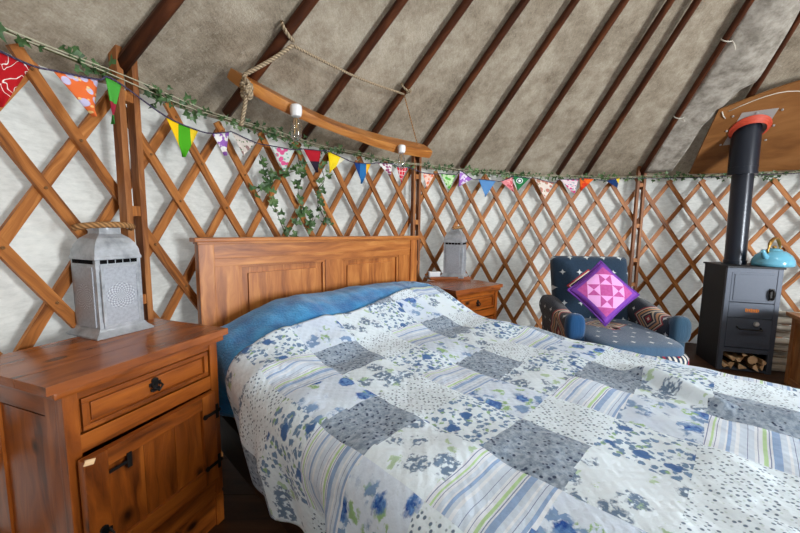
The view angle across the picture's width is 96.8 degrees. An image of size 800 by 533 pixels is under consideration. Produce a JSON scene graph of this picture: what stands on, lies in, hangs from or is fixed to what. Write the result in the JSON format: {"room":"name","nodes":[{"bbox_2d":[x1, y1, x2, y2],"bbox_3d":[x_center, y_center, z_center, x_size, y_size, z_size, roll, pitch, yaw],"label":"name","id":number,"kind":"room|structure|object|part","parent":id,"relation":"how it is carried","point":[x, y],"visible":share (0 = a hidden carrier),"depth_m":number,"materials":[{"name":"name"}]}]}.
{"room":"traditional dwelling","nodes":[
{"label":"traditional dwelling","id":0,"kind":"room"},
{"bbox_2d":[0,0,799,177],"bbox_3d":[1.781,-1.447,0.368,5.960,1.922,5.948,1,6,0],"label":"ceiling","id":1,"kind":"structure","parent":0,"point":[194,53],"depth_m":2.13,"materials":[{"name":"fabric"}]},
{"bbox_2d":[117,0,184,74],"bbox_3d":[0.213,-1.517,0.799,2.451,1.845,0.043,2,6,15],"label":"pole","id":2,"kind":"object","parent":1,"relation":"attached to","point":[164,10],"visible":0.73,"depth_m":1.15,"materials":[{"name":"brown wood"}]},
{"bbox_2d":[222,0,318,116],"bbox_3d":[0.305,-1.542,1.050,2.451,1.845,0.043,3,7,24],"label":"pole","id":3,"kind":"object","parent":1,"relation":"attached to","point":[305,7],"visible":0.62,"depth_m":1.48,"materials":[{"name":"brown wood"}]},
{"bbox_2d":[300,0,408,139],"bbox_3d":[0.442,-1.567,1.289,2.451,1.845,0.043,5,7,34],"label":"pole","id":4,"kind":"object","parent":1,"relation":"attached to","point":[398,5],"visible":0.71,"depth_m":1.77,"materials":[{"name":"brown wood"}]},
{"bbox_2d":[359,0,472,153],"bbox_3d":[0.616,-1.587,1.500,2.451,1.845,0.043,7,8,44],"label":"pole","id":5,"kind":"object","parent":1,"relation":"attached to","point":[463,6],"visible":0.84,"depth_m":2.00,"materials":[{"name":"brown wood"}]},
{"bbox_2d":[238,20,417,144],"bbox_3d":[-0.238,-0.823,1.776,0.122,0.456,1.121,6,8,42],"label":"rope","id":6,"kind":"object","parent":5,"relation":"hanging from","point":[246,87],"visible":0.98,"depth_m":1.45,"materials":[{"name":"fabric"}]},
{"bbox_2d":[227,68,432,157],"bbox_3d":[-0.272,-0.749,1.879,0.188,0.206,1.206,7,9,44],"label":"beam","id":7,"kind":"structure","parent":6,"relation":"hanging from","point":[269,96],"depth_m":1.80,"materials":[{"name":"brown wood"}]},
{"bbox_2d":[290,103,301,141],"bbox_3d":[-0.466,-0.643,1.596,0.053,0.162,0.053,1,6,0],"label":"pendant bulb","id":8,"kind":"object","parent":7,"relation":"hanging from","point":[295,109],"visible":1,"depth_m":1.58,"materials":[{"name":"white ceramic"}]},
{"bbox_3d":[-0.467,-0.619,1.599,0.052,0.113,0.052,1,6,0],"label":"bulb glass","id":9,"kind":"part","parent":8,"relation":"part of","materials":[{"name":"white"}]},
{"bbox_2d":[398,145,405,169],"bbox_3d":[0.009,-0.632,2.059,0.046,0.140,0.046,1,6,0],"label":"pendant bulb","id":10,"kind":"object","parent":7,"relation":"hanging from","point":[401,148],"visible":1,"depth_m":2.04,"materials":[{"name":"white ceramic"}]},
{"bbox_3d":[0.066,-0.896,2.172,0.120,0.279,0.007,-4,8,-38],"label":"cord","id":11,"kind":"part","parent":6,"relation":"part of","materials":[{"name":"fabric"}]},
{"bbox_2d":[415,0,529,162],"bbox_3d":[0.832,-1.604,1.686,0.043,1.845,2.451,-4,8,-36],"label":"pole","id":12,"kind":"object","parent":1,"relation":"attached to","point":[521,5],"visible":0.83,"depth_m":2.19,"materials":[{"name":"brown wood"}]},
{"bbox_2d":[460,0,579,168],"bbox_3d":[1.072,-1.617,1.830,0.043,1.845,2.451,-2,7,-26],"label":"pole","id":13,"kind":"object","parent":1,"relation":"attached to","point":[572,4],"visible":1,"depth_m":2.35,"materials":[{"name":"brown wood"}]},
{"bbox_2d":[509,0,628,171],"bbox_3d":[1.343,-1.625,1.934,0.043,1.845,2.451,-1,6,-16],"label":"pole","id":14,"kind":"object","parent":1,"relation":"attached to","point":[622,3],"visible":0.96,"depth_m":2.44,"materials":[{"name":"brown wood"}]},
{"bbox_2d":[556,0,674,174],"bbox_3d":[1.604,-1.627,1.985,0.043,1.845,2.451,0,6,-6],"label":"pole","id":15,"kind":"object","parent":1,"relation":"attached to","point":[668,3],"visible":1,"depth_m":2.49,"materials":[{"name":"brown wood"}]},
{"bbox_2d":[583,0,701,174],"bbox_3d":[1.758,-1.627,1.996,0.043,1.845,2.451,1,6,-1],"label":"pole","id":16,"kind":"object","parent":1,"relation":"attached to","point":[691,9],"visible":0.98,"depth_m":2.49,"materials":[{"name":"brown wood"}]},
{"bbox_2d":[640,0,754,175],"bbox_3d":[2.040,-1.621,1.978,0.043,1.845,2.451,2,6,8],"label":"pole","id":17,"kind":"object","parent":1,"relation":"attached to","point":[747,4],"visible":0.98,"depth_m":2.48,"materials":[{"name":"brown wood"}]},
{"bbox_2d":[645,0,799,172],"bbox_3d":[2.208,-1.593,1.951,0.340,1.755,2.348,2,6,9],"label":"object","id":18,"kind":"object","parent":17,"relation":"attached to","point":[758,36],"visible":1,"depth_m":2.36,"materials":[{"name":"fabric"}]},
{"bbox_2d":[720,38,735,49],"bbox_3d":[2.081,-1.412,2.253,0.080,0.081,0.028,2,6,9],"label":"string","id":19,"kind":"object","parent":17,"relation":"attached to","point":[721,39],"visible":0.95,"depth_m":2.24,"materials":[{"name":"beige fabric"}]},
{"bbox_2d":[689,80,799,173],"bbox_3d":[2.959,-1.017,2.587,1.210,0.524,0.697,4,7,29],"label":"board","id":20,"kind":"object","parent":1,"relation":"attached to","point":[781,150],"visible":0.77,"depth_m":2.71,"materials":[{"name":"brown wood"}]},
{"bbox_2d":[720,108,783,145],"bbox_3d":[2.647,-1.050,2.688,0.309,0.201,0.243,4,7,25],"label":"flashing","id":21,"kind":"object","parent":20,"relation":"attached to","point":[765,117],"visible":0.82,"depth_m":2.61,"materials":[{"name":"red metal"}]},
{"bbox_2d":[722,91,799,118],"bbox_3d":[2.643,-1.144,2.486,0.599,0.118,0.114,4,7,28],"label":"string","id":22,"kind":"object","parent":20,"relation":"attached to","point":[784,91],"visible":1,"depth_m":2.49,"materials":[{"name":"beige fabric"}]},
{"bbox_2d":[745,11,799,98],"bbox_3d":[2.312,-1.611,1.913,0.043,1.845,2.451,3,6,18],"label":"pole","id":23,"kind":"object","parent":1,"relation":"attached to","point":[757,84],"visible":0.49,"depth_m":2.30,"materials":[{"name":"brown wood"}]},
{"bbox_2d":[0,51,799,353],"bbox_3d":[1.763,0.189,0.544,5.912,1.690,5.889,1,6,0],"label":"wall","id":24,"kind":"structure","parent":0,"point":[44,242],"depth_m":2.14,"materials":[{"name":"fabric"}]},
{"bbox_2d":[208,342,790,532],"bbox_3d":[1.762,1.029,0.634,6.130,0.040,5.937,1,6,0],"label":"floor","id":25,"kind":"structure","parent":0,"point":[244,511],"depth_m":1.37,"materials":[{"name":"brown wood"}]},
{"bbox_2d":[0,43,118,354],"bbox_3d":[-1.035,0.210,0.405,0.197,1.529,1.892,0,6,-3],"label":"lattice panel","id":26,"kind":"object","parent":25,"relation":"on","point":[42,182],"visible":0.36,"depth_m":1.06,"materials":[{"name":"brown wood"}]},
{"bbox_2d":[0,318,227,532],"bbox_3d":[-0.837,0.580,1.090,0.393,0.704,0.499,3,7,19],"label":"nightstand","id":27,"kind":"object","parent":25,"relation":"on","point":[118,434],"visible":0.99,"depth_m":0.94,"materials":[{"name":"brown wood"}]},
{"bbox_3d":[-0.928,0.557,0.902,0.233,0.405,0.006,3,7,19],"label":"panel","id":28,"kind":"part","parent":27,"relation":"part of","materials":[{"name":"brown wood"}]},
{"bbox_3d":[-0.720,0.660,0.874,0.020,0.043,0.036,3,6,17],"label":"door pull","id":29,"kind":"part","parent":27,"relation":"part of","materials":[{"name":"black metal"}]},
{"bbox_2d":[66,221,153,340],"bbox_3d":[-0.959,0.034,1.165,0.167,0.361,0.178,3,7,22],"label":"lantern","id":30,"kind":"object","parent":27,"relation":"on","point":[105,262],"visible":1,"depth_m":1.12,"materials":[{"name":"metal"}]},
{"bbox_3d":[-0.985,0.094,1.110,0.097,0.189,0.004,3,7,22],"label":"panel","id":31,"kind":"part","parent":30,"relation":"part of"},
{"bbox_3d":[-0.930,-0.129,1.136,0.061,0.030,0.178,3,7,22],"label":"handle","id":32,"kind":"part","parent":30,"relation":"part of","materials":[{"name":"fabric"}]},
{"bbox_3d":[-0.898,0.091,1.145,0.004,0.189,0.097,3,7,22],"label":"door","id":33,"kind":"part","parent":30,"relation":"part of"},
{"bbox_3d":[-0.895,0.091,1.145,0.008,0.199,0.114,3,7,22],"label":"door frame","id":34,"kind":"part","parent":30,"relation":"part of","materials":[{"name":"metal"}]},
{"bbox_3d":[-0.850,0.260,1.062,0.346,0.018,0.469,3,7,19],"label":"cornice","id":35,"kind":"part","parent":27,"relation":"part of","materials":[{"name":"brown wood"}]},
{"bbox_3d":[-0.710,0.340,1.020,0.021,0.086,0.361,3,7,19],"label":"drawer","id":36,"kind":"part","parent":27,"relation":"part of","materials":[{"name":"brown wood"}]},
{"bbox_3d":[-0.691,0.590,1.029,0.022,0.308,0.385,3,6,17],"label":"door","id":37,"kind":"part","parent":27,"relation":"part of","materials":[{"name":"brown wood"}]},
{"bbox_3d":[-0.693,0.338,1.014,0.020,0.041,0.034,3,7,19],"label":"drawer pull","id":38,"kind":"part","parent":27,"relation":"part of","materials":[{"name":"black metal"}]},
{"bbox_3d":[-0.791,0.518,1.286,0.233,0.405,0.006,3,7,19],"label":"panel","id":39,"kind":"part","parent":27,"relation":"part of","materials":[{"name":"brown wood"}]},
{"bbox_2d":[108,44,153,319],"bbox_3d":[-0.956,0.070,1.298,0.036,1.660,0.074,2,6,16],"label":"wall post","id":40,"kind":"object","parent":25,"relation":"on","point":[127,211],"visible":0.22,"depth_m":1.25,"materials":[{"name":"brown wood"}]},
{"bbox_2d":[0,22,118,80],"bbox_3d":[-1.008,-0.585,0.817,0.087,0.126,0.754,2,6,8],"label":"ivy garland","id":41,"kind":"object","parent":40,"relation":"attached to","point":[21,42],"visible":0.98,"depth_m":1.06,"materials":[{"name":"green plant"}]},
{"bbox_2d":[138,77,414,169],"bbox_3d":[-0.476,-0.706,2.025,0.202,0.121,1.811,5,7,35],"label":"ivy garland","id":42,"kind":"object","parent":40,"relation":"attached to","point":[160,99],"visible":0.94,"depth_m":1.67,"materials":[{"name":"green plant"}]},
{"bbox_2d":[106,89,410,418],"bbox_3d":[-0.521,0.029,2.133,0.190,1.533,1.958,5,7,35],"label":"lattice panel","id":43,"kind":"object","parent":25,"relation":"on","point":[150,148],"visible":0.4,"depth_m":1.71,"materials":[{"name":"brown wood"}]},
{"bbox_2d":[249,143,333,236],"bbox_3d":[-0.593,-0.422,2.010,0.092,0.540,0.572,5,7,34],"label":"ivy","id":44,"kind":"object","parent":43,"relation":"hanging from","point":[267,184],"visible":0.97,"depth_m":2.03,"materials":[{"name":"green plant"}]},
{"bbox_3d":[-0.674,-0.375,1.925,0.006,0.422,0.194,4,7,30],"label":"stem","id":45,"kind":"part","parent":44,"relation":"part of","materials":[{"name":"green plant"}]},
{"bbox_2d":[189,236,420,532],"bbox_3d":[0.307,0.412,1.342,2.006,1.001,1.392,7,9,44],"label":"bed","id":46,"kind":"object","parent":25,"relation":"on","point":[236,276],"visible":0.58,"depth_m":1.73,"materials":[{"name":"brown wood"}]},
{"bbox_3d":[-0.125,0.759,0.883,1.920,0.160,0.030,7,9,44],"label":"rail","id":47,"kind":"part","parent":46,"relation":"part of","materials":[{"name":"brown wood"}]},
{"bbox_3d":[-0.582,0.191,1.806,0.024,0.440,0.460,7,9,44],"label":"headboard panel","id":48,"kind":"part","parent":46,"relation":"part of","materials":[{"name":"brown wood"}]},
{"bbox_3d":[-0.374,-0.152,1.964,0.075,0.028,1.392,7,9,44],"label":"cap rail","id":49,"kind":"part","parent":46,"relation":"part of","materials":[{"name":"brown wood"}]},
{"bbox_3d":[-0.383,0.342,2.020,0.050,0.980,1.359,7,9,44],"label":"headboard frame","id":50,"kind":"part","parent":46,"relation":"part of","materials":[{"name":"brown wood"}]},
{"bbox_2d":[216,281,432,417],"bbox_3d":[-0.180,0.355,1.769,0.559,0.458,1.394,7,9,44],"label":"fitted sheet","id":51,"kind":"object","parent":46,"relation":"on","point":[245,330],"visible":0.32,"depth_m":1.52,"materials":[{"name":"blue fabric"}]},
{"bbox_3d":[-0.183,0.153,2.208,0.024,0.440,0.455,7,9,44],"label":"headboard panel","id":52,"kind":"part","parent":46,"relation":"part of","materials":[{"name":"brown wood"}]},
{"bbox_2d":[226,286,799,532],"bbox_3d":[0.394,0.521,1.215,1.687,0.614,1.426,7,9,44],"label":"patchwork quilt","id":53,"kind":"object","parent":46,"relation":"on","point":[412,410],"visible":1,"depth_m":0.91,"materials":[{"name":"white fabric"}]},
{"bbox_2d":[410,156,421,281],"bbox_3d":[0.119,-0.061,2.831,0.074,1.620,0.036,-4,8,-36],"label":"wall post","id":54,"kind":"object","parent":25,"relation":"on","point":[415,175],"visible":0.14,"depth_m":2.77,"materials":[{"name":"brown wood"}]},
{"bbox_2d":[4,27,795,178],"bbox_3d":[1.087,-0.716,2.204,5.294,0.027,1.865,-2,7,-22],"label":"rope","id":55,"kind":"object","parent":54,"relation":"attached to","point":[5,27],"visible":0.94,"depth_m":1.50,"materials":[{"name":"beige fabric"}]},
{"bbox_2d":[0,50,799,198],"bbox_3d":[1.108,-0.609,2.249,5.237,0.212,1.827,-2,7,-21],"label":"bunting","id":56,"kind":"object","parent":55,"relation":"hanging from","point":[13,69],"visible":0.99,"depth_m":1.45,"materials":[{"name":"fabric"}]},
{"bbox_2d":[420,279,502,319],"bbox_3d":[0.426,0.452,2.584,0.499,0.660,0.445,-4,8,-39],"label":"nightstand","id":57,"kind":"object","parent":25,"relation":"on","point":[480,297],"visible":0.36,"depth_m":2.47,"materials":[{"name":"brown wood"}]},
{"bbox_2d":[425,274,470,279],"bbox_3d":[0.374,0.082,2.809,0.320,0.026,0.200,0,6,-8],"label":"wooden tray","id":58,"kind":"object","parent":57,"relation":"on","point":[426,275],"visible":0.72,"depth_m":2.71,"materials":[{"name":"brown wood"}]},
{"bbox_2d":[428,271,439,276],"bbox_3d":[0.267,0.060,2.787,0.089,0.040,0.059,0,6,-8],"label":"soap box","id":59,"kind":"object","parent":58,"relation":"on","point":[430,273],"visible":0.98,"depth_m":2.76,"materials":[{"name":"white"}]},
{"bbox_2d":[440,226,467,277],"bbox_3d":[0.433,-0.121,2.803,0.186,0.401,0.198,3,7,22],"label":"lantern","id":60,"kind":"object","parent":58,"relation":"on","point":[454,259],"visible":0.99,"depth_m":2.74,"materials":[{"name":"metal"}]},
{"bbox_3d":[0.405,-0.054,2.741,0.108,0.210,0.004,3,7,22],"label":"panel","id":61,"kind":"part","parent":60,"relation":"part of","materials":[{"name":"metal"}]},
{"bbox_3d":[0.465,-0.302,2.771,0.068,0.034,0.198,3,7,22],"label":"handle","id":62,"kind":"part","parent":60,"relation":"part of","materials":[{"name":"wicker"}]},
{"bbox_3d":[0.501,-0.057,2.782,0.004,0.210,0.108,3,7,22],"label":"door","id":63,"kind":"part","parent":60,"relation":"part of","materials":[{"name":"metal"}]},
{"bbox_3d":[0.504,-0.058,2.781,0.009,0.221,0.127,3,7,22],"label":"door frame","id":64,"kind":"part","parent":60,"relation":"part of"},
{"bbox_3d":[0.419,0.156,2.566,0.469,0.020,0.398,-4,8,-39],"label":"cornice","id":65,"kind":"part","parent":57,"relation":"part of","materials":[{"name":"brown wood"}]},
{"bbox_3d":[0.528,0.253,2.439,0.361,0.095,0.021,-4,8,-39],"label":"drawer","id":66,"kind":"part","parent":57,"relation":"part of","materials":[{"name":"brown wood"}]},
{"bbox_3d":[0.534,0.532,2.442,0.385,0.342,0.022,-5,8,-41],"label":"door","id":67,"kind":"part","parent":57,"relation":"part of","materials":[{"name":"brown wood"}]},
{"bbox_2d":[415,171,640,328],"bbox_3d":[1.127,-0.068,3.222,2.216,1.533,0.245,-1,6,-14],"label":"lattice panel","id":68,"kind":"object","parent":25,"relation":"on","point":[424,191],"visible":0.63,"depth_m":3.31,"materials":[{"name":"brown wood"}]},
{"bbox_2d":[539,256,691,364],"bbox_3d":[1.369,0.390,2.312,0.728,0.864,0.845,1,6,3],"label":"armchair","id":69,"kind":"object","parent":25,"relation":"on","point":[640,327],"visible":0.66,"depth_m":2.30,"materials":[{"name":"blue fabric"}]},
{"bbox_3d":[1.070,0.461,2.386,0.127,0.466,0.475,1,6,3],"label":"arm","id":70,"kind":"part","parent":69,"relation":"part of"},
{"bbox_3d":[1.056,0.500,2.162,0.116,0.436,0.086,1,6,3],"label":"arm","id":71,"kind":"part","parent":69,"relation":"part of"},
{"bbox_3d":[1.387,0.211,2.595,0.535,0.569,0.242,1,6,3],"label":"backrest","id":72,"kind":"part","parent":69,"relation":"part of","materials":[{"name":"blue fabric"}]},
{"bbox_2d":[567,260,639,325],"bbox_3d":[1.309,0.167,2.289,0.412,0.404,0.182,-1,6,-12],"label":"cushion","id":73,"kind":"object","parent":69,"relation":"on","point":[600,290],"visible":1,"depth_m":2.25,"materials":[{"name":"fabric"}]},
{"bbox_2d":[584,318,683,356],"bbox_3d":[1.365,0.464,2.256,0.504,0.146,0.665,1,6,3],"label":"seat cushion","id":74,"kind":"object","parent":69,"relation":"on","point":[635,335],"depth_m":2.08,"materials":[{"name":"blue fabric"}]},
{"bbox_3d":[1.363,0.523,2.253,0.540,0.165,0.698,1,6,3],"label":"seat","id":75,"kind":"part","parent":69,"relation":"part of","materials":[{"name":"blue fabric"}]},
{"bbox_3d":[1.671,0.472,2.355,0.127,0.466,0.475,1,6,3],"label":"arm","id":76,"kind":"part","parent":69,"relation":"part of"},
{"bbox_3d":[1.660,0.511,2.130,0.116,0.436,0.086,1,6,3],"label":"arm","id":77,"kind":"part","parent":69,"relation":"part of"},
{"bbox_2d":[628,166,646,291],"bbox_3d":[2.202,-0.100,3.329,0.074,1.640,0.036,2,6,9],"label":"wall post","id":78,"kind":"object","parent":25,"relation":"on","point":[638,184],"visible":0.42,"depth_m":3.29,"materials":[{"name":"brown wood"}]},
{"bbox_2d":[423,161,799,182],"bbox_3d":[2.113,-0.770,2.883,3.825,0.133,0.789,1,6,8],"label":"ivy garland","id":79,"kind":"object","parent":78,"relation":"attached to","point":[428,162],"visible":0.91,"depth_m":3.12,"materials":[{"name":"green plant"}]},
{"bbox_3d":[2.113,-0.772,2.874,3.825,0.020,0.754,2,6,8],"label":"stem","id":80,"kind":"part","parent":79,"relation":"part of","materials":[{"name":"green plant"}]},
{"bbox_2d":[633,177,799,341],"bbox_3d":[3.215,-0.003,2.889,2.271,1.524,0.258,4,7,31],"label":"lattice panel","id":81,"kind":"object","parent":25,"relation":"on","point":[791,201],"visible":0.56,"depth_m":3.23,"materials":[{"name":"brown wood"}]},
{"bbox_2d":[696,123,786,374],"bbox_3d":[2.657,-0.142,2.736,0.342,1.861,0.402,3,6,18],"label":"wood stove","id":82,"kind":"object","parent":25,"relation":"on","point":[740,300],"visible":0.98,"depth_m":2.69,"materials":[{"name":"paint"}]},
{"bbox_3d":[2.510,0.382,2.866,0.008,0.788,0.330,3,6,18],"label":"panel","id":83,"kind":"part","parent":82,"relation":"part of","materials":[{"name":"paint"}]},
{"bbox_2d":[722,355,733,368],"bbox_3d":[2.568,0.741,2.818,0.038,0.055,0.250,3,7,23],"label":"log","id":84,"kind":"object","parent":82,"relation":"in","point":[728,361],"visible":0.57,"depth_m":2.73,"materials":[{"name":"brown wood"}]},
{"bbox_2d":[723,351,734,360],"bbox_3d":[2.559,0.688,2.820,0.044,0.037,0.250,3,6,16],"label":"log","id":85,"kind":"object","parent":84,"relation":"on","point":[725,354],"visible":0.5,"depth_m":2.73,"materials":[{"name":"brown wood"}]},
{"bbox_2d":[730,359,745,368],"bbox_3d":[2.631,0.746,2.794,0.056,0.041,0.250,3,7,21],"label":"log","id":86,"kind":"object","parent":82,"relation":"on","point":[736,364],"visible":0.57,"depth_m":2.70,"materials":[{"name":"brown wood"}]},
{"bbox_2d":[724,351,743,361],"bbox_3d":[2.611,0.694,2.816,0.048,0.038,0.250,2,6,14],"label":"log","id":87,"kind":"object","parent":86,"relation":"on","point":[738,358],"visible":0.5,"depth_m":2.73,"materials":[{"name":"brown wood"}]},
{"bbox_3d":[2.660,-0.009,2.765,0.342,0.014,0.370,3,6,18],"label":"plate","id":88,"kind":"part","parent":82,"relation":"part of","materials":[{"name":"paint"}]},
{"bbox_3d":[2.602,0.500,2.661,0.266,0.225,0.024,3,6,18],"label":"ash drawer","id":89,"kind":"part","parent":82,"relation":"part of","materials":[{"name":"paint"}]},
{"bbox_3d":[2.594,0.463,2.632,0.152,0.021,0.036,3,6,18],"label":"handle","id":90,"kind":"part","parent":82,"relation":"part of","materials":[{"name":"black metal"}]},
{"bbox_2d":[741,360,758,371],"bbox_3d":[2.683,0.745,2.767,0.042,0.060,0.250,2,6,14],"label":"log","id":91,"kind":"object","parent":82,"relation":"in","point":[753,366],"visible":0.57,"depth_m":2.67,"materials":[{"name":"brown wood"}]},
{"bbox_2d":[734,352,757,363],"bbox_3d":[2.674,0.691,2.783,0.062,0.064,0.250,2,6,14],"label":"log","id":92,"kind":"object","parent":91,"relation":"on","point":[750,359],"visible":0.42,"depth_m":2.67,"materials":[{"name":"brown wood"}]},
{"bbox_3d":[2.604,0.329,2.644,0.266,0.112,0.020,3,6,18],"label":"name panel","id":93,"kind":"part","parent":82,"relation":"part of","materials":[{"name":"paint"}]},
{"bbox_3d":[2.606,0.157,2.626,0.266,0.225,0.025,3,6,18],"label":"fire door","id":94,"kind":"part","parent":82,"relation":"part of","materials":[{"name":"paint"}]},
{"bbox_3d":[2.808,0.396,2.768,0.008,0.788,0.330,3,6,18],"label":"panel","id":95,"kind":"part","parent":82,"relation":"part of","materials":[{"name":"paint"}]},
{"bbox_2d":[756,363,763,370],"bbox_3d":[2.735,0.744,2.765,0.028,0.047,0.250,3,6,18],"label":"log","id":96,"kind":"object","parent":82,"relation":"in","point":[759,366],"visible":0.36,"depth_m":2.65,"materials":[{"name":"brown wood"}]},
{"bbox_2d":[748,353,766,364],"bbox_3d":[2.743,0.703,2.763,0.031,0.048,0.250,2,6,14],"label":"log","id":97,"kind":"object","parent":96,"relation":"on","point":[760,361],"visible":0.36,"depth_m":2.66,"materials":[{"name":"brown wood"}]},
{"bbox_3d":[2.697,0.209,2.568,0.026,0.090,0.042,3,6,18],"label":"handle","id":98,"kind":"part","parent":82,"relation":"part of","materials":[{"name":"black metal"}]},
{"bbox_2d":[750,237,795,267],"bbox_3d":[2.802,-0.113,2.660,0.242,0.220,0.242,4,7,25],"label":"kettle","id":99,"kind":"object","parent":82,"relation":"on","point":[770,257],"visible":1,"depth_m":2.61,"materials":[{"name":"blue metal"}]},
{"bbox_3d":[2.694,-0.085,2.624,0.080,0.083,0.046,-2,7,-20],"label":"spout","id":100,"kind":"part","parent":99,"relation":"part of","materials":[{"name":"blue ceramic"}]},
{"bbox_3d":[2.802,-0.161,2.654,0.173,0.123,0.023,-2,7,-20],"label":"handle","id":101,"kind":"part","parent":99,"relation":"part of","materials":[{"name":"gold metal"}]},
{"bbox_3d":[2.802,-0.129,2.658,0.091,0.016,0.091,-2,7,-20],"label":"lid","id":102,"kind":"part","parent":99,"relation":"part of","materials":[{"name":"blue ceramic"}]},
{"bbox_2d":[771,364,785,371],"bbox_3d":[2.921,0.775,2.694,0.300,0.052,0.051,3,7,22],"label":"log","id":103,"kind":"object","parent":25,"relation":"on","point":[775,367],"visible":0.32,"depth_m":2.69,"materials":[{"name":"brown wood"}]},
{"bbox_2d":[772,357,786,364],"bbox_3d":[2.942,0.723,2.699,0.300,0.051,0.050,3,6,17],"label":"log","id":104,"kind":"object","parent":103,"relation":"on","point":[776,360],"visible":0.32,"depth_m":2.70,"materials":[{"name":"brown wood"}]},
{"bbox_2d":[757,351,787,357],"bbox_3d":[2.922,0.670,2.703,0.300,0.052,0.052,4,7,26],"label":"log","id":105,"kind":"object","parent":104,"relation":"on","point":[781,354],"visible":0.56,"depth_m":2.70,"materials":[{"name":"brown wood"}]},
{"bbox_2d":[774,344,788,351],"bbox_3d":[2.943,0.621,2.678,0.300,0.050,0.051,3,7,23],"label":"log","id":106,"kind":"object","parent":105,"relation":"on","point":[777,347],"visible":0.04,"depth_m":2.68,"materials":[{"name":"brown wood"}]},
{"bbox_2d":[775,338,788,344],"bbox_3d":[2.923,0.569,2.682,0.300,0.053,0.052,3,6,17],"label":"log","id":107,"kind":"object","parent":106,"relation":"on","point":[782,341],"visible":0.4,"depth_m":2.68,"materials":[{"name":"brown wood"}]},
{"bbox_2d":[776,331,789,337],"bbox_3d":[2.944,0.517,2.687,0.300,0.051,0.050,4,7,25],"label":"log","id":108,"kind":"object","parent":107,"relation":"on","point":[782,334],"visible":0.24,"depth_m":2.69,"materials":[{"name":"brown wood"}]},
{"bbox_2d":[776,324,790,331],"bbox_3d":[2.925,0.468,2.661,0.300,0.052,0.052,3,7,25],"label":"log","id":109,"kind":"object","parent":108,"relation":"on","point":[785,328],"visible":0.24,"depth_m":2.66,"materials":[{"name":"brown wood"}]},
{"bbox_2d":[777,318,791,324],"bbox_3d":[2.945,0.415,2.666,0.300,0.051,0.050,3,6,17],"label":"log","id":110,"kind":"object","parent":109,"relation":"on","point":[784,321],"visible":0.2,"depth_m":2.66,"materials":[{"name":"brown wood"}]},
{"bbox_2d":[778,311,799,317],"bbox_3d":[2.926,0.362,2.670,0.300,0.051,0.052,3,7,23],"label":"log","id":111,"kind":"object","parent":110,"relation":"on","point":[781,313],"visible":0.28,"depth_m":2.67,"materials":[{"name":"brown wood"}]},
{"bbox_2d":[784,312,799,388],"bbox_3d":[2.681,0.615,2.065,0.390,0.500,0.840,4,7,28],"label":"base cabinet","id":112,"kind":"object","parent":25,"relation":"on","point":[792,371],"visible":1,"depth_m":2.42,"materials":[{"name":"brown wood"}]},
{"bbox_3d":[2.631,0.600,2.297,0.012,0.370,0.310,4,7,28],"label":"door","id":113,"kind":"part","parent":112,"relation":"part of","materials":[{"name":"brown wood"}]}
]}

